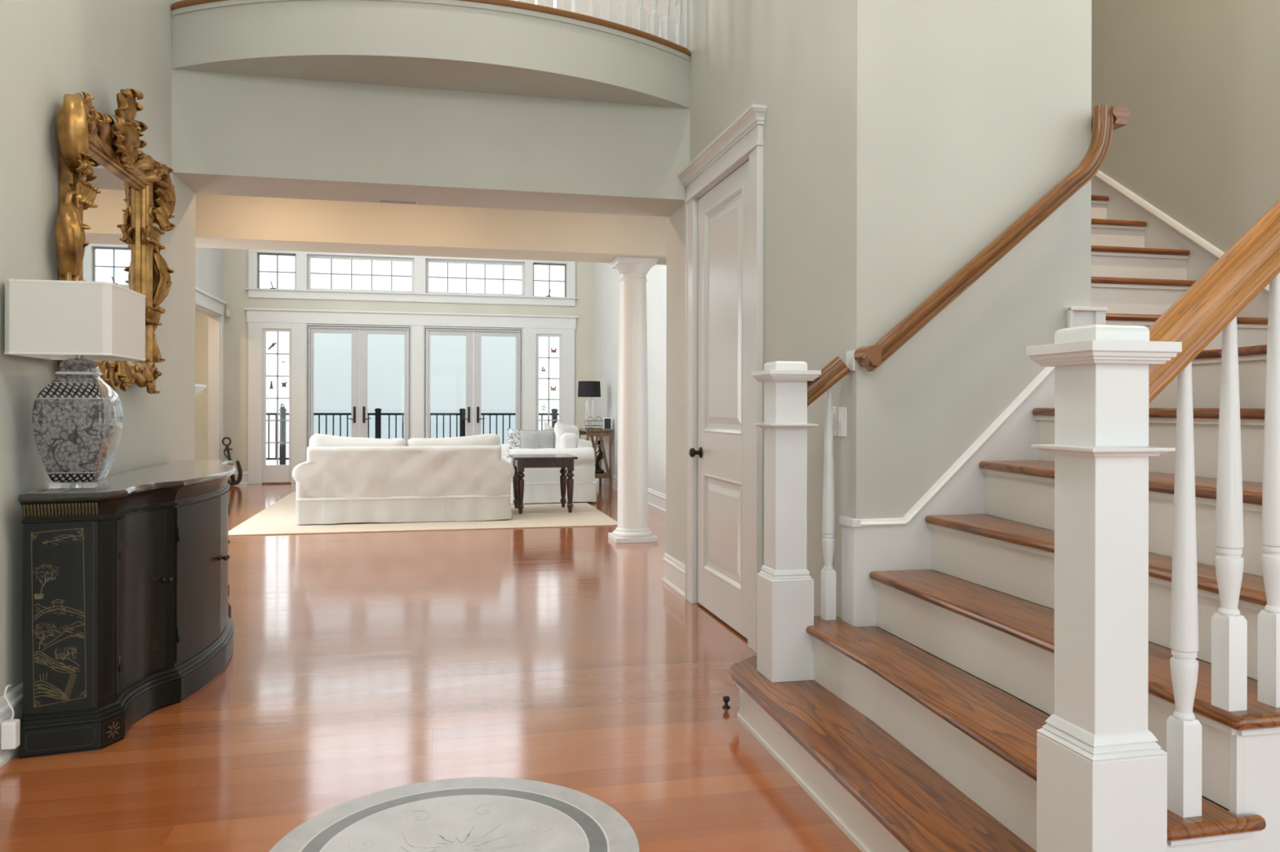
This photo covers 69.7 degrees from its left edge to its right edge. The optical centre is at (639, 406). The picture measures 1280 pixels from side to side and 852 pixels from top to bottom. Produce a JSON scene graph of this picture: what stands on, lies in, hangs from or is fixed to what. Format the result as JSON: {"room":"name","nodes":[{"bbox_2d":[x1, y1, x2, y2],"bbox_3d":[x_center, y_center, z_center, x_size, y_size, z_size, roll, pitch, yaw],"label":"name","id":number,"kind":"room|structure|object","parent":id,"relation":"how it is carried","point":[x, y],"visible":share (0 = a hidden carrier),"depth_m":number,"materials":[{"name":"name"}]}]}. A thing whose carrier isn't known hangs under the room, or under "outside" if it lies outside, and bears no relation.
{"room":"entrance hall","nodes":[
{"label":"entrance hall","id":0,"kind":"room"},
{"bbox_2d":[0,0,195,697],"bbox_3d":[-1.782,-1.631,1.264,0.150,5.600,8.650,0,0,-13],"label":"wall","id":1,"kind":"structure","parent":0,"point":[50,50],"depth_m":3.44,"materials":[{"name":"paint"}]},
{"bbox_2d":[0,682,22,767],"bbox_3d":[-1.719,1.064,1.357,0.026,0.210,8.500,0,0,-13],"label":"baseboard","id":2,"kind":"structure","parent":1,"relation":"attached to","point":[15,696],"depth_m":3.07,"materials":[{"name":"white wood"}]},
{"bbox_2d":[0,684,20,750],"bbox_3d":[-2.066,1.017,3.021,0.044,0.206,0.051,0,0,-13],"label":"power adapter","id":3,"kind":"object","parent":2,"relation":"attached to","point":[10,728],"visible":1,"depth_m":3.00,"materials":[{"name":"white plastic"}]},
{"bbox_2d":[54,88,175,394],"bbox_3d":[-2.236,-0.715,3.982,0.153,1.309,1.284,0,0,-13],"label":"wall mirror","id":4,"kind":"object","parent":1,"relation":"attached to","point":[104,231],"visible":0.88,"depth_m":3.95,"materials":[{"name":"gilded wood"},{"name":"glass"}]},
{"bbox_2d":[195,311,208,460],"bbox_3d":[-6.983,-0.344,12.369,1.800,3.200,3.400,0,0,-13],"label":"wall","id":5,"kind":"structure","parent":0,"point":[201,319],"depth_m":14.07,"materials":[{"name":"beige paint"}]},
{"bbox_2d":[195,383,206,397],"bbox_3d":[-5.352,0.445,10.612,0.305,1.430,1.515,0,0,-13],"label":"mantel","id":6,"kind":"object","parent":5,"relation":"attached to","point":[198,388],"visible":0.09,"depth_m":11.15,"materials":[{"name":"white wood"}]},
{"bbox_2d":[195,247,223,437],"bbox_3d":[-5.310,-1.640,9.388,0.150,5.600,8.750,0,0,-13],"label":"wall","id":7,"kind":"structure","parent":0,"point":[209,262],"depth_m":12.91,"materials":[{"name":"paint"}]},
{"bbox_2d":[195,286,226,460],"bbox_3d":[-6.035,-0.197,12.710,0.220,2.710,1.870,0,0,-13],"label":"trim","id":8,"kind":"structure","parent":7,"relation":"attached to","point":[203,299],"depth_m":13.45,"materials":[{"name":"white wood"}]},
{"bbox_2d":[223,248,594,471],"bbox_3d":[-3.487,-1.636,14.364,5.890,5.600,0.160,0,0,-13],"label":"wall","id":9,"kind":"structure","parent":0,"point":[235,260],"depth_m":13.93,"materials":[{"name":"beige paint"}]},
{"bbox_2d":[226,309,231,317],"bbox_3d":[-6.103,-1.387,13.642,0.060,0.110,0.098,0,0,-13],"label":"sensor","id":10,"kind":"object","parent":9,"relation":"attached to","point":[228,311],"visible":1,"depth_m":13.60,"materials":[{"name":"beige plastic"}]},
{"bbox_2d":[228,471,248,484],"bbox_3d":[-6.030,1.063,13.698,0.350,0.190,0.026,0,0,-13],"label":"baseboard","id":11,"kind":"structure","parent":9,"relation":"attached to","point":[245,474],"depth_m":13.72,"materials":[{"name":"white wood"}]},
{"bbox_2d":[262,328,291,484],"bbox_3d":[-5.465,0.004,13.841,0.410,2.370,0.095,0,0,-13],"label":"window","id":12,"kind":"structure","parent":9,"relation":"in","point":[271,474],"depth_m":13.85,"materials":[{"name":"white wood"}]},
{"bbox_2d":[268,379,274,389],"bbox_3d":[-5.543,-0.339,13.825,0.070,0.144,0.011,0,0,-13],"label":"suncatcher","id":13,"kind":"object","parent":12,"relation":"hanging from","point":[271,381],"visible":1,"depth_m":13.82,"materials":[{"name":"grey"}]},
{"bbox_2d":[267,340,276,350],"bbox_3d":[-5.531,-0.927,13.827,0.140,0.148,0.011,0,0,-13],"label":"suncatcher","id":14,"kind":"object","parent":12,"relation":"hanging from","point":[273,344],"visible":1,"depth_m":13.82,"materials":[{"name":"grey"}]},
{"bbox_2d":[257,253,295,289],"bbox_3d":[-5.494,-2.036,13.886,0.577,0.550,0.091,0,0,-13],"label":"window","id":15,"kind":"structure","parent":9,"relation":"in","point":[259,254],"depth_m":13.89,"materials":[{"name":"grey wood"}]},
{"bbox_2d":[305,324,411,461],"bbox_3d":[-4.312,-0.043,14.129,1.545,2.410,0.178,0,0,-13],"label":"door","id":16,"kind":"structure","parent":9,"relation":"in","point":[358,419],"depth_m":14.11,"materials":[{"name":"wood"},{"name":"white painted wood"}]},
{"bbox_2d":[307,254,414,293],"bbox_3d":[-4.290,-2.033,14.178,1.580,0.550,0.050,0,0,-13],"label":"window","id":17,"kind":"structure","parent":9,"relation":"in","point":[309,256],"depth_m":14.15,"materials":[{"name":"white"}]},
{"bbox_2d":[244,307,577,484],"bbox_3d":[-3.453,-0.151,14.262,5.020,2.630,0.055,0,0,-13],"label":"trim","id":18,"kind":"structure","parent":9,"relation":"attached to","point":[258,319],"depth_m":14.18,"materials":[{"name":"white wood"}]},
{"bbox_2d":[244,249,577,306],"bbox_3d":[-3.443,-2.031,14.261,5.010,0.810,0.060,0,0,-13],"label":"trim","id":19,"kind":"structure","parent":9,"relation":"attached to","point":[300,291],"depth_m":14.26,"materials":[{"name":"white wood"}]},
{"bbox_2d":[423,326,522,438],"bbox_3d":[-2.630,-0.039,14.508,1.535,2.410,0.178,0,0,-13],"label":"door","id":20,"kind":"structure","parent":9,"relation":"in","point":[473,335],"depth_m":14.49,"materials":[{"name":"grey wood"}]},
{"bbox_2d":[425,259,524,296],"bbox_3d":[-2.602,-2.029,14.558,1.540,0.550,0.050,0,0,-13],"label":"window","id":21,"kind":"structure","parent":9,"relation":"in","point":[522,264],"depth_m":14.55,"materials":[{"name":"white"}]},
{"bbox_2d":[536,333,561,430],"bbox_3d":[-1.465,0.014,14.740,0.410,2.370,0.095,0,0,-13],"label":"window","id":22,"kind":"structure","parent":9,"relation":"in","point":[538,335],"depth_m":14.75,"materials":[{"name":"white wood"}]},
{"bbox_2d":[550,384,556,391],"bbox_3d":[-1.391,-0.299,14.759,0.110,0.122,0.011,0,0,-13],"label":"suncatcher","id":23,"kind":"object","parent":22,"relation":"hanging from","point":[555,387],"visible":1,"depth_m":14.76,"materials":[{"name":"brown glass"}]},
{"bbox_2d":[550,346,557,354],"bbox_3d":[-1.385,-0.909,14.760,0.110,0.122,0.011,0,0,-13],"label":"suncatcher","id":24,"kind":"object","parent":22,"relation":"hanging from","point":[552,351],"visible":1,"depth_m":14.76,"materials":[{"name":"brown"}]},
{"bbox_2d":[533,262,566,297],"bbox_3d":[-1.443,-2.026,14.797,0.567,0.550,0.091,0,0,-13],"label":"window","id":25,"kind":"structure","parent":9,"relation":"in","point":[534,264],"depth_m":14.80,"materials":[{"name":"grey"}]},
{"bbox_2d":[171,69,689,217],"bbox_3d":[-1.176,-1.550,5.567,2.920,0.560,0.520,0,0,-13],"label":"wall header","id":26,"kind":"structure","parent":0,"point":[233,135],"depth_m":5.32,"materials":[{"name":"paint"}]},
{"bbox_2d":[378,200,417,204],"bbox_3d":[-1.497,-1.268,5.690,0.230,0.006,0.050,0,0,-13],"label":"air vent","id":27,"kind":"object","parent":26,"relation":"in","point":[380,201],"visible":1,"depth_m":5.68,"materials":[{"name":"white metal"}]},
{"bbox_2d":[171,0,690,108],"bbox_3d":[-1.117,-1.986,5.308,2.924,0.312,0.950,0,0,-13],"label":"wall","id":28,"kind":"structure","parent":0,"point":[425,46],"depth_m":4.93,"materials":[{"name":"paint"}]},
{"bbox_2d":[171,0,690,62],"bbox_3d":[-1.064,-2.128,5.073,2.918,0.027,0.492,0,0,-13],"label":"trim","id":29,"kind":"structure","parent":28,"relation":"attached to","point":[228,2],"depth_m":4.93,"materials":[{"name":"paint"}]},
{"bbox_2d":[171,0,690,56],"bbox_3d":[-1.350,-2.160,6.348,2.918,0.035,3.138,0,0,-13],"label":"floor","id":30,"kind":"structure","parent":0,"point":[184,3],"depth_m":5.04,"materials":[{"name":"brown wood"}]},
{"bbox_2d":[181,0,684,47],"bbox_3d":[-1.081,-2.644,5.189,2.924,0.937,0.555,0,0,-13],"label":"balcony railing","id":31,"kind":"object","parent":30,"relation":"on","point":[576,5],"visible":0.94,"depth_m":5.46,"materials":[{"name":"white wood"}]},
{"bbox_2d":[511,0,664,32],"bbox_3d":[-0.969,-4.489,5.955,7.500,0.120,17.850,0,0,-13],"label":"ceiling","id":32,"kind":"structure","parent":0,"point":[549,3],"depth_m":10.20,"materials":[{"name":"paint"}]},
{"bbox_2d":[0,480,1257,851],"bbox_3d":[-0.984,1.230,5.955,7.300,0.120,17.650,0,0,-13],"label":"floor","id":33,"kind":"structure","parent":0,"point":[359,664],"depth_m":3.56,"materials":[{"name":"brown wood"}]},
{"bbox_2d":[17,460,235,759],"bbox_3d":[-2.058,0.730,4.068,0.445,0.876,2.020,0,0,-13],"label":"base cabinet","id":34,"kind":"object","parent":33,"relation":"on","point":[126,608],"visible":1,"depth_m":3.29,"materials":[{"name":"black paint"}]},
{"bbox_2d":[4,279,146,493],"bbox_3d":[-1.973,-0.071,3.236,0.322,0.726,0.412,0,0,-13],"label":"table lamp","id":35,"kind":"object","parent":34,"relation":"on","point":[77,417],"visible":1,"depth_m":3.13,"materials":[{"name":"white fabric"}]},
{"bbox_2d":[31,374,123,482],"bbox_3d":[-1.973,0.075,3.236,0.221,0.372,0.221,0,0,-13],"label":"jar","id":36,"kind":"object","parent":35,"relation":"attached to","point":[77,420],"depth_m":3.15,"materials":[{"name":"grey ceramic"}]},
{"bbox_2d":[123,573,158,667],"bbox_3d":[-1.876,0.798,3.445,0.017,0.323,0.242,0,0,1],"label":"painting","id":37,"kind":"object","parent":34,"relation":"attached to","point":[140,591],"depth_m":3.47,"materials":[{"name":"brown paint"}]},
{"bbox_2d":[189,556,218,632],"bbox_3d":[-1.849,0.796,3.913,0.007,0.293,0.343,0,0,-6],"label":"painting","id":38,"kind":"object","parent":34,"relation":"attached to","point":[203,571],"depth_m":3.89,"materials":[{"name":"brown paint"}]},
{"bbox_2d":[222,436,242,485],"bbox_3d":[-5.995,0.799,13.415,0.255,0.715,0.279,0,0,29],"label":"anchor","id":39,"kind":"object","parent":33,"relation":"on","point":[233,482],"visible":0.9,"depth_m":13.42,"materials":[{"name":"brown metal"}]},
{"bbox_2d":[228,491,617,536],"bbox_3d":[-2.440,1.162,10.768,3.670,0.010,4.320,0,0,-13],"label":"area rug","id":40,"kind":"object","parent":33,"relation":"on","point":[278,518],"visible":0.34,"depth_m":9.16,"materials":[{"name":"beige carpet"}]},
{"bbox_2d":[292,433,514,524],"bbox_3d":[-2.434,0.714,9.614,2.162,0.876,0.997,0,0,-13],"label":"sofa","id":41,"kind":"object","parent":40,"relation":"on","point":[342,479],"visible":1,"depth_m":9.18,"materials":[{"name":"white fabric"}]},
{"bbox_2d":[309,433,406,446],"bbox_3d":[-2.864,0.510,9.355,0.955,0.470,0.282,0,0,-13],"label":"cushion","id":42,"kind":"object","parent":41,"relation":"on","point":[316,440],"depth_m":9.25,"materials":[{"name":"white fabric"}]},
{"bbox_2d":[407,433,500,445],"bbox_3d":[-1.933,0.517,9.567,0.950,0.467,0.284,0,0,-13],"label":"cushion","id":43,"kind":"object","parent":41,"relation":"on","point":[493,439],"depth_m":9.48,"materials":[{"name":"white fabric"}]},
{"bbox_2d":[509,453,577,514],"bbox_3d":[-1.088,0.853,10.277,0.690,0.610,0.670,0,0,-13],"label":"end table","id":44,"kind":"object","parent":40,"relation":"on","point":[562,461],"visible":0.98,"depth_m":10.04,"materials":[{"name":"brown wood"}]},
{"bbox_2d":[501,432,596,503],"bbox_3d":[-1.214,0.733,11.827,1.094,0.842,1.746,0,0,-13],"label":"armchair","id":45,"kind":"object","parent":40,"relation":"on","point":[541,485],"visible":0.65,"depth_m":11.05,"materials":[{"name":"white fabric"}]},
{"bbox_2d":[506,428,519,457],"bbox_3d":[-1.475,0.479,11.572,0.453,0.412,0.177,0,0,-21],"label":"throw pillow","id":46,"kind":"object","parent":45,"relation":"on","point":[513,440],"visible":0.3,"depth_m":11.50,"materials":[{"name":"fabric"}]},
{"bbox_2d":[518,429,554,448],"bbox_3d":[-1.253,0.471,11.219,0.460,0.396,0.169,0,0,-9],"label":"throw pillow","id":47,"kind":"object","parent":45,"relation":"on","point":[529,439],"visible":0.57,"depth_m":11.18,"materials":[{"name":"grey fabric"}]},
{"bbox_2d":[542,421,553,430],"bbox_3d":[-1.181,0.434,12.085,0.153,0.498,0.502,0,0,25],"label":"throw pillow","id":48,"kind":"object","parent":45,"relation":"on","point":[545,427],"visible":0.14,"depth_m":12.00,"materials":[{"name":"white fabric"}]},
{"bbox_2d":[553,421,579,448],"bbox_3d":[-0.906,0.435,11.409,0.225,0.532,0.560,0,0,26],"label":"throw pillow","id":49,"kind":"object","parent":45,"relation":"on","point":[559,428],"visible":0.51,"depth_m":11.24,"materials":[{"name":"white fabric"}]},
{"bbox_2d":[560,432,578,448],"bbox_3d":[-0.929,0.536,11.511,0.276,0.434,0.743,0,0,-13],"label":"cushion","id":50,"kind":"object","parent":45,"relation":"on","point":[567,440],"depth_m":11.16,"materials":[{"name":"white fabric"}]},
{"bbox_2d":[269,777,639,851],"bbox_3d":[-0.487,1.169,2.414,0.972,0.005,0.972,0,0,-13],"label":"medallion","id":51,"kind":"object","parent":33,"relation":"on","point":[471,814],"visible":1,"depth_m":2.59,"materials":[{"name":"grey stone"}]},
{"bbox_2d":[578,428,613,488],"bbox_3d":[-0.672,0.749,13.533,0.380,0.845,0.880,0,0,-13],"label":"table","id":52,"kind":"object","parent":33,"relation":"on","point":[599,433],"visible":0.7,"depth_m":13.15,"materials":[{"name":"brown wood"}]},
{"bbox_2d":[577,381,600,429],"bbox_3d":[-0.739,-0.024,13.384,0.336,0.700,0.336,0,0,-13],"label":"table lamp","id":53,"kind":"object","parent":52,"relation":"on","point":[588,389],"visible":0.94,"depth_m":13.28,"materials":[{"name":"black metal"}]},
{"bbox_2d":[584,417,603,429],"bbox_3d":[-0.662,0.233,13.171,0.254,0.181,0.106,0,0,-13],"label":"wire basket","id":54,"kind":"object","parent":52,"relation":"on","point":[586,425],"visible":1,"depth_m":13.13,"materials":[{"name":"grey metal"}]},
{"bbox_2d":[595,440,604,473],"bbox_3d":[-0.597,0.720,13.222,0.168,0.474,0.168,0,0,32],"label":"figurine","id":55,"kind":"object","parent":52,"relation":"on","point":[597,470],"visible":0.82,"depth_m":13.20,"materials":[{"name":"brown metal"}]},
{"bbox_2d":[602,417,611,429],"bbox_3d":[-0.472,0.244,13.216,0.116,0.165,0.126,0,0,-13],"label":"speaker","id":56,"kind":"object","parent":52,"relation":"on","point":[606,423],"visible":0.99,"depth_m":13.16},
{"bbox_2d":[604,418,610,429],"bbox_3d":[-0.464,0.244,13.156,0.092,0.149,0.007,0,0,-13],"label":"grille","id":57,"kind":"object","parent":56,"relation":"attached to","point":[606,421],"depth_m":13.15,"materials":[{"name":"grey"}]},
{"bbox_2d":[608,257,657,543],"bbox_3d":[-0.062,-0.057,8.094,0.370,2.459,0.370,0,0,-13],"label":"column","id":58,"kind":"structure","parent":33,"relation":"on","point":[633,387],"depth_m":7.98,"materials":[{"name":"white wood"}]},
{"bbox_2d":[722,696,730,708],"bbox_3d":[0.336,1.152,3.587,0.032,0.044,0.031,0,0,-13],"label":"door stop","id":59,"kind":"object","parent":33,"relation":"on","point":[726,699],"visible":1,"depth_m":3.58,"materials":[{"name":"brown metal"}]},
{"bbox_2d":[728,170,1279,851],"bbox_3d":[1.554,-0.551,4.133,2.698,3.456,4.613,0,0,-13],"label":"staircase","id":60,"kind":"structure","parent":33,"relation":"on","point":[1150,423],"depth_m":2.32,"materials":[{"name":"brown wood"}]},
{"bbox_2d":[593,16,666,494],"bbox_3d":[0.285,-1.626,10.672,0.150,5.600,8.700,0,0,-13],"label":"wall","id":61,"kind":"structure","parent":0,"point":[606,279],"depth_m":12.84,"materials":[{"name":"paint"}]},
{"bbox_2d":[195,194,666,265],"bbox_3d":[-1.967,-1.562,7.603,5.590,0.540,0.500,0,0,-13],"label":"beam","id":62,"kind":"structure","parent":61,"relation":"attached to","point":[222,221],"depth_m":7.44,"materials":[{"name":"beige paint"}]},
{"bbox_2d":[595,471,666,512],"bbox_3d":[-0.038,1.078,11.677,0.026,0.190,6.600,0,0,-13],"label":"baseboard","id":63,"kind":"structure","parent":61,"relation":"attached to","point":[656,500],"depth_m":10.80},
{"bbox_2d":[666,0,1091,709],"bbox_3d":[0.981,-1.625,4.908,1.000,5.600,2.852,0,0,-13],"label":"wall","id":64,"kind":"structure","parent":0,"point":[902,138],"depth_m":3.54,"materials":[{"name":"paint"}]},
{"bbox_2d":[662,552,684,598],"bbox_3d":[0.227,1.079,5.894,0.026,0.190,0.600,0,0,-13],"label":"baseboard","id":65,"kind":"structure","parent":64,"relation":"attached to","point":[673,577],"depth_m":5.90,"materials":[{"name":"white wood"}]},
{"bbox_2d":[678,104,767,653],"bbox_3d":[0.456,-0.122,4.980,0.166,2.593,1.338,0,0,-13],"label":"door","id":66,"kind":"structure","parent":64,"relation":"in","point":[724,183],"depth_m":4.94,"materials":[{"name":"white wood"}]},
{"bbox_2d":[832,407,837,436],"bbox_3d":[0.753,0.058,3.593,0.014,0.114,0.072,0,0,-13],"label":"light switch","id":67,"kind":"object","parent":64,"relation":"attached to","point":[834,409],"visible":0.42,"depth_m":3.57,"materials":[{"name":"white plastic"}]},
{"bbox_2d":[837,407,847,436],"bbox_3d":[0.771,0.058,3.515,0.014,0.114,0.072,0,0,-13],"label":"light switch","id":68,"kind":"object","parent":64,"relation":"attached to","point":[842,411],"visible":1,"depth_m":3.50,"materials":[{"name":"white plastic"}]},
{"bbox_2d":[853,104,1130,371],"bbox_3d":[1.291,-0.645,3.697,1.118,1.037,0.551,0,0,-13],"label":"wall handrail","id":69,"kind":"object","parent":64,"relation":"attached to","point":[1105,119],"visible":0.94,"depth_m":3.44,"materials":[{"name":"brown wood"}]},
{"bbox_2d":[1091,0,1279,577],"bbox_3d":[3.273,-1.619,2.990,0.150,5.600,9.800,0,0,-13],"label":"wall","id":70,"kind":"structure","parent":0,"point":[1198,81],"depth_m":4.66,"materials":[{"name":"paint"}]},
{"bbox_3d":[-3.581,1.264,15.908,12.000,0.120,2.890,0,0,-13],"label":"deck","id":71,"kind":"object","parent":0,"visible":0},
{"bbox_2d":[266,408,559,465],"bbox_3d":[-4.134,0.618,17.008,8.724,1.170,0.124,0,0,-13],"label":"deck railing","id":72,"kind":"object","parent":71,"relation":"on","point":[282,458],"visible":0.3,"depth_m":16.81,"materials":[{"name":"black metal"}]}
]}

